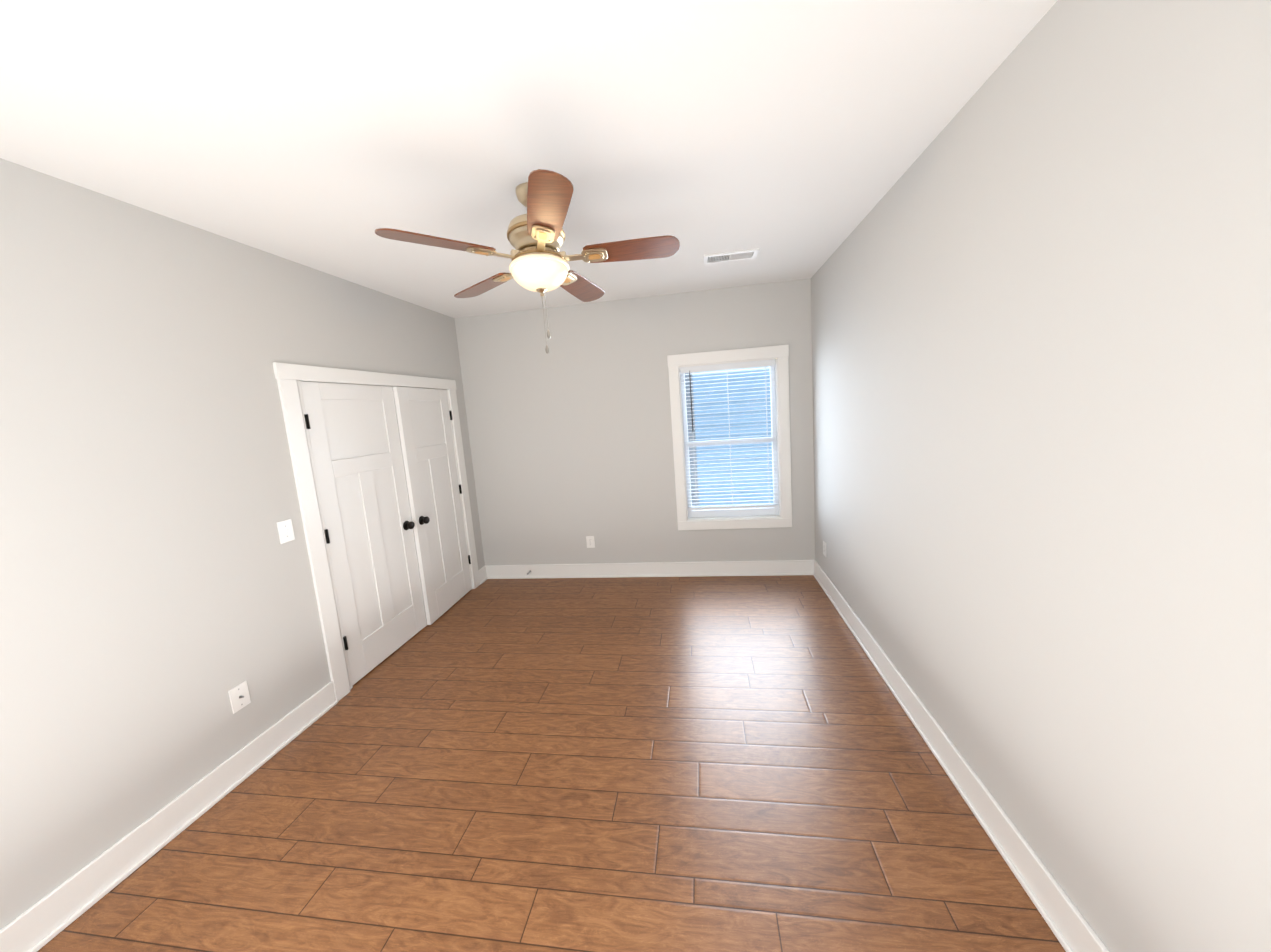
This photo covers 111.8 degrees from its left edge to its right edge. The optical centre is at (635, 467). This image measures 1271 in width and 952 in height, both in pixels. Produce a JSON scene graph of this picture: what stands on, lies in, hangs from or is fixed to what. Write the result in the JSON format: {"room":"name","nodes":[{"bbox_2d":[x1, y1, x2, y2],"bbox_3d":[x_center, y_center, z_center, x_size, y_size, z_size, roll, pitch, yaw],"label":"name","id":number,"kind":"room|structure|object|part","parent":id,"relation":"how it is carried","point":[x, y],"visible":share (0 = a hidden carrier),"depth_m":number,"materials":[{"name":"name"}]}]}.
{"room":"empty bedroom","nodes":[
{"label":"empty bedroom","id":0,"kind":"room"},
{"bbox_2d":[0,158,484,929],"bbox_3d":[-2.127,0.201,2.175,0.120,2.740,4.795,-3,8,9],"label":"wall","id":1,"kind":"structure","parent":0,"point":[158,600],"depth_m":1.85,"materials":[{"name":"grey paint"}]},
{"bbox_2d":[0,681,337,951],"bbox_3d":[-2.095,1.611,1.431,0.029,0.148,2.645,-3,8,9],"label":"baseboard","id":2,"kind":"structure","parent":1,"relation":"attached to","point":[42,922],"depth_m":1.80,"materials":[{"name":"white wood"}]},
{"bbox_2d":[228,680,250,713],"bbox_3d":[-2.003,1.167,2.187,0.024,0.124,0.084,-3,8,9],"label":"outlet","id":3,"kind":"object","parent":1,"relation":"attached to","point":[239,695],"visible":1,"depth_m":2.18,"materials":[{"name":"white plastic"}]},
{"bbox_2d":[277,519,294,543],"bbox_3d":[-2.000,0.367,2.473,0.023,0.124,0.084,-3,8,9],"label":"switch plate","id":4,"kind":"object","parent":1,"relation":"attached to","point":[285,531],"visible":1,"depth_m":2.47,"materials":[{"name":"white plastic"}]},
{"bbox_2d":[304,414,347,649],"bbox_3d":[-1.961,0.440,2.741,0.016,1.547,0.020,-3,8,9],"label":"closet doors hinge","id":5,"kind":"object","parent":1,"relation":"attached to","point":[326,530],"visible":0.96,"depth_m":2.73,"materials":[{"name":"black metal"}]},
{"bbox_2d":[300,381,426,684],"bbox_3d":[-1.893,0.412,3.143,0.101,2.010,0.808,-3,8,9],"label":"closet door leaf","id":6,"kind":"structure","parent":1,"relation":"in","point":[354,436],"depth_m":3.08,"materials":[{"name":"white wood"}]},
{"bbox_3d":[-1.822,0.469,3.474,0.066,0.078,0.078,-3,8,9],"label":"closet doors knob","id":7,"kind":"part","parent":6,"relation":"part of","materials":[{"name":"black metal"}]},
{"bbox_2d":[273,362,479,700],"bbox_3d":[-1.902,0.322,3.498,0.138,2.116,1.844,-3,8,9],"label":"door frame","id":8,"kind":"structure","parent":1,"relation":"attached to","point":[287,376],"depth_m":2.70,"materials":[{"name":"white wood"}]},
{"bbox_2d":[393,386,471,624],"bbox_3d":[-1.766,0.300,3.904,0.130,2.010,0.746,-3,8,9],"label":"closet door leaf","id":9,"kind":"structure","parent":1,"relation":"in","point":[426,437],"depth_m":3.83,"materials":[{"name":"white wood"}]},
{"bbox_3d":[-1.771,0.445,3.620,0.068,0.078,0.078,-3,8,9],"label":"closet doors knob","id":10,"kind":"part","parent":9,"relation":"part of","materials":[{"name":"black metal"}]},
{"bbox_2d":[449,411,470,563],"bbox_3d":[-1.736,0.217,4.271,0.016,1.547,0.020,-3,8,9],"label":"closet doors hinge","id":11,"kind":"object","parent":1,"relation":"attached to","point":[460,490],"visible":1,"depth_m":4.26,"materials":[{"name":"black metal"}]},
{"bbox_2d":[0,0,1057,317],"bbox_3d":[-0.919,-1.278,1.842,4.556,0.100,4.915,-3,8,9],"label":"ceiling","id":12,"kind":"structure","parent":0,"point":[792,138],"depth_m":1.49,"materials":[{"name":"white paint"}]},
{"bbox_2d":[375,169,679,353],"bbox_3d":[-0.412,-0.919,2.035,1.243,0.750,1.251,-3,8,9],"label":"fan","id":13,"kind":"object","parent":12,"relation":"hanging from","point":[536,239],"visible":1,"depth_m":1.92,"materials":[{"name":"brown wood"}]},
{"bbox_3d":[-0.805,-0.924,1.767,0.378,0.036,0.365,-3,8,9],"label":"blade","id":14,"kind":"part","parent":13,"relation":"part of","materials":[{"name":"brown wood"}]},
{"bbox_3d":[-0.793,-0.957,2.274,0.422,0.049,0.301,-3,8,9],"label":"blade","id":15,"kind":"part","parent":13,"relation":"part of","materials":[{"name":"brown wood"}]},
{"bbox_3d":[-0.445,-0.884,2.018,0.264,0.104,0.263,-3,8,9],"label":"lamp shade","id":16,"kind":"part","parent":13,"relation":"part of","materials":[{"name":"white glass"}]},
{"bbox_3d":[-0.328,-0.954,1.597,0.283,0.061,0.428,-3,8,9],"label":"blade","id":17,"kind":"part","parent":13,"relation":"part of","materials":[{"name":"brown wood"}]},
{"bbox_3d":[-0.306,-1.009,2.417,0.200,0.061,0.445,-3,8,9],"label":"blade","id":18,"kind":"part","parent":13,"relation":"part of","materials":[{"name":"brown wood"}]},
{"bbox_3d":[-0.018,-1.009,2.001,0.447,0.050,0.177,-3,8,9],"label":"blade","id":19,"kind":"part","parent":13,"relation":"part of","materials":[{"name":"brown wood"}]},
{"bbox_2d":[703,248,758,264],"bbox_3d":[0.677,-1.503,3.076,0.377,0.012,0.190,-3,8,9],"label":"ceiling vent","id":20,"kind":"object","parent":12,"relation":"in","point":[732,256],"visible":0.98,"depth_m":3.06,"materials":[{"name":"white metal"}]},
{"bbox_2d":[37,575,1065,951],"bbox_3d":[-0.716,1.530,2.222,4.556,0.100,4.915,-3,8,9],"label":"floor","id":21,"kind":"structure","parent":0,"point":[643,765],"depth_m":1.87,"materials":[{"name":"brown wood"}]},
{"bbox_2d":[454,278,814,564],"bbox_3d":[-0.029,-0.239,4.311,3.656,2.740,0.120,-3,8,9],"label":"wall","id":22,"kind":"structure","parent":0,"point":[571,439],"depth_m":4.27,"materials":[{"name":"grey paint"}]},
{"bbox_2d":[586,536,594,547],"bbox_3d":[-0.467,0.774,4.458,0.084,0.124,0.009,-3,8,9],"label":"electrical outlet","id":23,"kind":"object","parent":22,"relation":"attached to","point":[590,541],"visible":1,"depth_m":4.46,"materials":[{"name":"white plastic"}]},
{"bbox_2d":[480,560,811,583],"bbox_3d":[0.024,1.055,4.403,3.360,0.148,0.055,-3,8,9],"label":"baseboard","id":24,"kind":"structure","parent":22,"relation":"attached to","point":[768,567],"depth_m":4.39,"materials":[{"name":"white wood"}]},
{"bbox_2d":[667,345,791,529],"bbox_3d":[0.913,-0.251,4.160,1.101,1.704,0.142,-3,8,9],"label":"window","id":25,"kind":"structure","parent":22,"relation":"in","point":[731,435],"depth_m":4.14,"materials":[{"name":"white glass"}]},
{"bbox_3d":[0.918,-0.248,4.194,0.883,1.485,0.065,-3,8,9],"label":"window sash","id":26,"kind":"part","parent":25,"relation":"part of","materials":[{"name":"white plastic"}]},
{"bbox_2d":[680,359,778,509],"bbox_3d":[0.907,-0.284,4.139,0.873,1.395,0.048,-3,8,9],"label":"window blinds","id":27,"kind":"object","parent":25,"relation":"attached to","point":[728,366],"visible":1,"depth_m":4.13,"materials":[{"name":"white plastic"}]},
{"bbox_2d":[689,371,692,431],"bbox_3d":[0.533,-0.630,4.117,0.010,0.586,0.018,-3,8,9],"label":"wand","id":28,"kind":"object","parent":27,"relation":"hanging from","point":[691,401],"visible":1,"depth_m":4.11,"materials":[{"name":"grey plastic"}]},
{"bbox_2d":[811,0,1270,951],"bbox_3d":[1.363,0.022,1.635,0.120,2.740,4.795,-3,8,9],"label":"wall","id":29,"kind":"structure","parent":0,"point":[1041,348],"depth_m":1.16,"materials":[{"name":"grey paint"}]},
{"bbox_2d":[823,541,826,556],"bbox_3d":[1.667,0.720,3.796,0.009,0.124,0.084,-3,8,9],"label":"electrical outlet","id":30,"kind":"object","parent":29,"relation":"attached to","point":[824,549],"visible":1,"depth_m":3.78,"materials":[{"name":"white plastic"}]},
{"bbox_2d":[812,560,1108,951],"bbox_3d":[1.391,1.298,1.879,0.029,0.148,4.675,-3,8,9],"label":"baseboard","id":31,"kind":"structure","parent":29,"relation":"attached to","point":[1073,932],"depth_m":1.67,"materials":[{"name":"white wood"}]},
{"label":"outside","id":32,"kind":"structure","parent":0,"visible":0},
{"bbox_2d":[692,366,769,375],"bbox_3d":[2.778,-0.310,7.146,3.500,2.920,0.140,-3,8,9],"label":"headrail","id":33,"kind":"structure","parent":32,"point":[731,371],"depth_m":7.07,"materials":[{"name":"white plastic"}]},
{"bbox_2d":[692,369,773,506],"bbox_3d":[2.117,-0.211,7.258,2.150,2.790,0.100,-3,8,9],"label":"siding","id":34,"kind":"object","parent":32,"relation":"in","point":[756,424],"depth_m":7.23,"materials":[{"name":"plastic"}]}
]}

